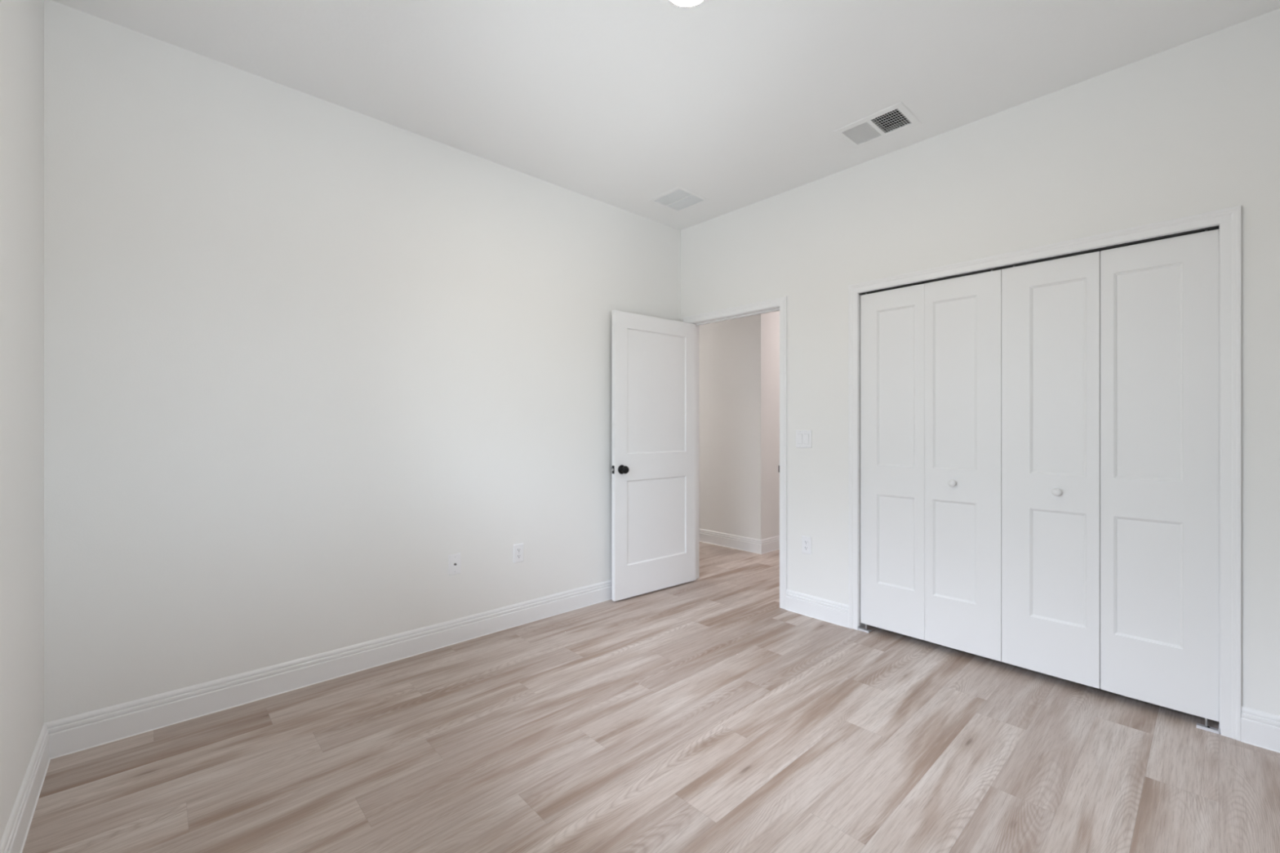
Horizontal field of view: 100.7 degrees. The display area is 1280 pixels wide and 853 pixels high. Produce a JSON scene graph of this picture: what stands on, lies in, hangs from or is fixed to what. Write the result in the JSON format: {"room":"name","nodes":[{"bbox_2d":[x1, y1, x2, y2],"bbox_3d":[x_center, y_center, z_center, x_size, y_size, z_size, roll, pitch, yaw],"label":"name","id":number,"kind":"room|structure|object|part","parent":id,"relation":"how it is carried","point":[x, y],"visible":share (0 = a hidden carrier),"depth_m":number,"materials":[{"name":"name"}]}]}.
{"room":"empty bedroom","nodes":[
{"label":"empty bedroom","id":0,"kind":"room"},
{"bbox_2d":[0,0,44,842],"bbox_3d":[-1.121,-0.179,0.668,0.150,2.845,3.430,0,0,-43],"label":"wall","id":1,"kind":"structure","parent":0,"point":[21,21],"depth_m":1.62,"materials":[{"name":"paint"}]},
{"bbox_2d":[0,723,50,852],"bbox_3d":[-1.110,1.175,0.781,0.018,0.135,3.280,0,0,-43],"label":"baseboard","id":2,"kind":"structure","parent":1,"relation":"attached to","point":[14,837],"depth_m":1.66,"materials":[{"name":"paint"}]},
{"bbox_2d":[44,0,680,723],"bbox_3d":[-0.999,-0.179,3.189,3.743,2.845,0.115,0,0,-43],"label":"wall","id":3,"kind":"structure","parent":0,"point":[305,355],"depth_m":2.50,"materials":[{"name":"paint"}]},
{"bbox_2d":[44,579,611,759],"bbox_3d":[-0.941,1.175,3.152,3.478,0.135,0.018,0,0,-43],"label":"baseboard","id":4,"kind":"structure","parent":3,"relation":"attached to","point":[85,731],"depth_m":2.49,"materials":[{"name":"paint"}]},
{"bbox_2d":[448,553,461,575],"bbox_3d":[-1.060,0.791,3.044,0.072,0.116,0.016,0,0,-43],"label":"outlet","id":5,"kind":"object","parent":3,"relation":"attached to","point":[454,560],"visible":1,"depth_m":3.04,"materials":[{"name":"white plastic"}]},
{"bbox_2d":[513,542,523,563],"bbox_3d":[-0.760,0.794,3.325,0.070,0.114,0.008,0,0,-43],"label":"power outlet","id":6,"kind":"object","parent":3,"relation":"attached to","point":[517,548],"visible":1,"depth_m":3.32,"materials":[{"name":"white plastic"}]},
{"bbox_2d":[516,547,521,552],"bbox_3d":[-0.758,0.774,3.323,0.034,0.027,0.002,0,0,-43],"label":"socket","id":7,"kind":"object","parent":6,"relation":"attached to","point":[518,549],"depth_m":3.32,"materials":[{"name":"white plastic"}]},
{"bbox_2d":[22,541,1279,852],"bbox_3d":[0.707,1.243,4.374,7.798,0.001,6.350,0,0,-43],"label":"floor","id":8,"kind":"structure","parent":0,"point":[704,714],"depth_m":1.97,"materials":[{"name":"brown wood"}]},
{"bbox_2d":[857,624,871,632],"bbox_3d":[1.370,1.231,3.229,0.048,0.024,0.064,0,0,-43],"label":"pivot bracket","id":9,"kind":"object","parent":8,"relation":"on","point":[860,627],"visible":1,"depth_m":3.23,"materials":[{"name":"silver metal"}]},
{"bbox_2d":[1196,722,1219,734],"bbox_3d":[2.334,1.231,2.180,0.048,0.024,0.064,0,0,-43],"label":"pivot bracket","id":10,"kind":"object","parent":8,"relation":"on","point":[1199,726],"visible":1,"depth_m":2.17,"materials":[{"name":"silver metal"}]},
{"bbox_2d":[51,0,1279,230],"bbox_3d":[0.671,-1.652,4.354,8.078,0.100,6.430,0,0,-43],"label":"ceiling","id":11,"kind":"structure","parent":0,"point":[733,104],"depth_m":2.35,"materials":[{"name":"paint"}]},
{"bbox_2d":[648,186,708,212],"bbox_3d":[0.273,-1.659,3.753,0.313,0.125,0.297,0,0,-43],"label":"ceiling vent","id":12,"kind":"object","parent":11,"relation":"in","point":[678,199],"visible":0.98,"depth_m":3.75,"materials":[{"name":"metal"}]},
{"bbox_2d":[668,0,705,8],"bbox_3d":[0.175,-1.597,1.941,0.170,0.008,0.170,0,0,-43],"label":"recessed light","id":13,"kind":"object","parent":11,"relation":"in","point":[681,3],"visible":1,"depth_m":2.00,"materials":[{"name":"white plastic"}]},
{"bbox_2d":[671,0,702,6],"bbox_3d":[0.175,-1.597,1.941,0.151,0.008,0.151,0,0,-43],"label":"diffuser","id":14,"kind":"object","parent":13,"relation":"attached to","point":[677,2],"depth_m":2.00,"materials":[{"name":"white plastic"}]},
{"bbox_2d":[831,102,922,149],"bbox_3d":[1.266,-1.679,2.840,0.272,0.165,0.364,0,0,-43],"label":"ceiling vent","id":15,"kind":"object","parent":11,"relation":"in","point":[895,118],"visible":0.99,"depth_m":2.85,"materials":[{"name":"metal"}]},
{"bbox_2d":[698,311,779,539],"bbox_3d":[1.322,-0.179,7.249,3.000,2.845,2.850,0,0,-43],"label":"wall","id":16,"kind":"structure","parent":0,"point":[739,358],"depth_m":5.38,"materials":[{"name":"paint"}]},
{"bbox_2d":[698,528,761,554],"bbox_3d":[0.218,1.175,6.221,0.018,0.135,2.868,0,0,-43],"label":"baseboard","id":17,"kind":"structure","parent":16,"relation":"attached to","point":[741,543],"depth_m":5.44,"materials":[{"name":"paint"}]},
{"bbox_2d":[760,535,779,554],"bbox_3d":[2.257,1.175,6.160,2.938,0.135,0.018,0,0,-43],"label":"baseboard","id":18,"kind":"structure","parent":16,"relation":"attached to","point":[772,544],"depth_m":5.27,"materials":[{"name":"paint"}]},
{"bbox_2d":[680,8,1279,715],"bbox_3d":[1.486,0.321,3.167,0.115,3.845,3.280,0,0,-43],"label":"wall","id":19,"kind":"structure","parent":0,"point":[1193,127],"depth_m":2.59,"materials":[{"name":"paint"}]},
{"bbox_2d":[682,296,787,609],"bbox_3d":[0.716,0.179,3.992,0.131,2.127,0.954,0,0,-43],"label":"door frame","id":20,"kind":"structure","parent":19,"relation":"attached to","point":[782,302],"depth_m":3.63,"materials":[{"name":"paint"}]},
{"bbox_2d":[611,310,695,601],"bbox_3d":[0.122,0.205,4.006,0.832,2.051,0.158,0,0,-40],"label":"door","id":21,"kind":"structure","parent":20,"relation":"attached to","point":[653,358],"depth_m":3.96,"materials":[{"name":"paint"}]},
{"bbox_3d":[-0.112,0.305,3.748,0.065,0.065,0.062,0,0,-40],"label":"knob","id":22,"kind":"part","parent":21,"relation":"part of","materials":[{"name":"black metal"}]},
{"bbox_2d":[795,430,811,448],"bbox_3d":[1.082,0.083,3.514,0.010,0.116,0.116,0,0,-43],"label":"light switch","id":23,"kind":"object","parent":19,"relation":"attached to","point":[803,437],"visible":1,"depth_m":3.51,"materials":[{"name":"white plastic"}]},
{"bbox_2d":[801,535,811,554],"bbox_3d":[1.098,0.782,3.498,0.008,0.114,0.070,0,0,-43],"label":"power outlet","id":24,"kind":"object","parent":19,"relation":"attached to","point":[806,540],"visible":1,"depth_m":3.50,"materials":[{"name":"white plastic"}]},
{"bbox_2d":[786,589,848,627],"bbox_3d":[1.144,1.175,3.441,0.018,0.135,0.437,0,0,-43],"label":"baseboard","id":25,"kind":"structure","parent":19,"relation":"attached to","point":[828,611],"depth_m":3.43,"materials":[{"name":"paint"}]},
{"bbox_2d":[860,269,1001,661],"bbox_3d":[1.602,0.213,2.983,0.061,2.050,0.732,0,0,-43],"label":"door","id":26,"kind":"structure","parent":19,"relation":"in","point":[931,353],"depth_m":2.95,"materials":[{"name":"paint"}]},
{"bbox_3d":[1.686,0.305,2.866,0.026,0.038,0.038,0,0,-43],"label":"knob","id":27,"kind":"part","parent":26,"relation":"part of","materials":[{"name":"paint"}]},
{"bbox_2d":[858,226,1218,294],"bbox_3d":[1.862,-0.810,2.714,0.049,0.008,1.488,0,0,-43],"label":"closet track","id":28,"kind":"object","parent":19,"relation":"attached to","point":[1214,228],"visible":0.74,"depth_m":2.54,"materials":[{"name":"grey metal"}]},
{"bbox_2d":[848,205,1240,741],"bbox_3d":[1.878,0.185,2.729,0.131,2.116,1.605,0,0,-43],"label":"door frame","id":29,"kind":"structure","parent":19,"relation":"attached to","point":[1228,219],"depth_m":2.14,"materials":[{"name":"paint"}]},
{"bbox_2d":[1001,229,1218,726],"bbox_3d":[2.105,0.213,2.436,0.061,2.050,0.750,0,0,-43],"label":"door","id":30,"kind":"structure","parent":19,"relation":"in","point":[1110,357],"depth_m":2.39,"materials":[{"name":"paint"}]},
{"bbox_3d":[1.991,0.313,2.534,0.026,0.038,0.038,0,0,-43],"label":"knob","id":31,"kind":"part","parent":30,"relation":"part of","materials":[{"name":"paint"}]},
{"bbox_2d":[1240,706,1279,752],"bbox_3d":[2.462,1.175,2.007,0.018,0.135,0.249,0,0,-43],"label":"baseboard","id":32,"kind":"structure","parent":19,"relation":"attached to","point":[1261,729],"depth_m":2.06,"materials":[{"name":"paint"}]}
]}

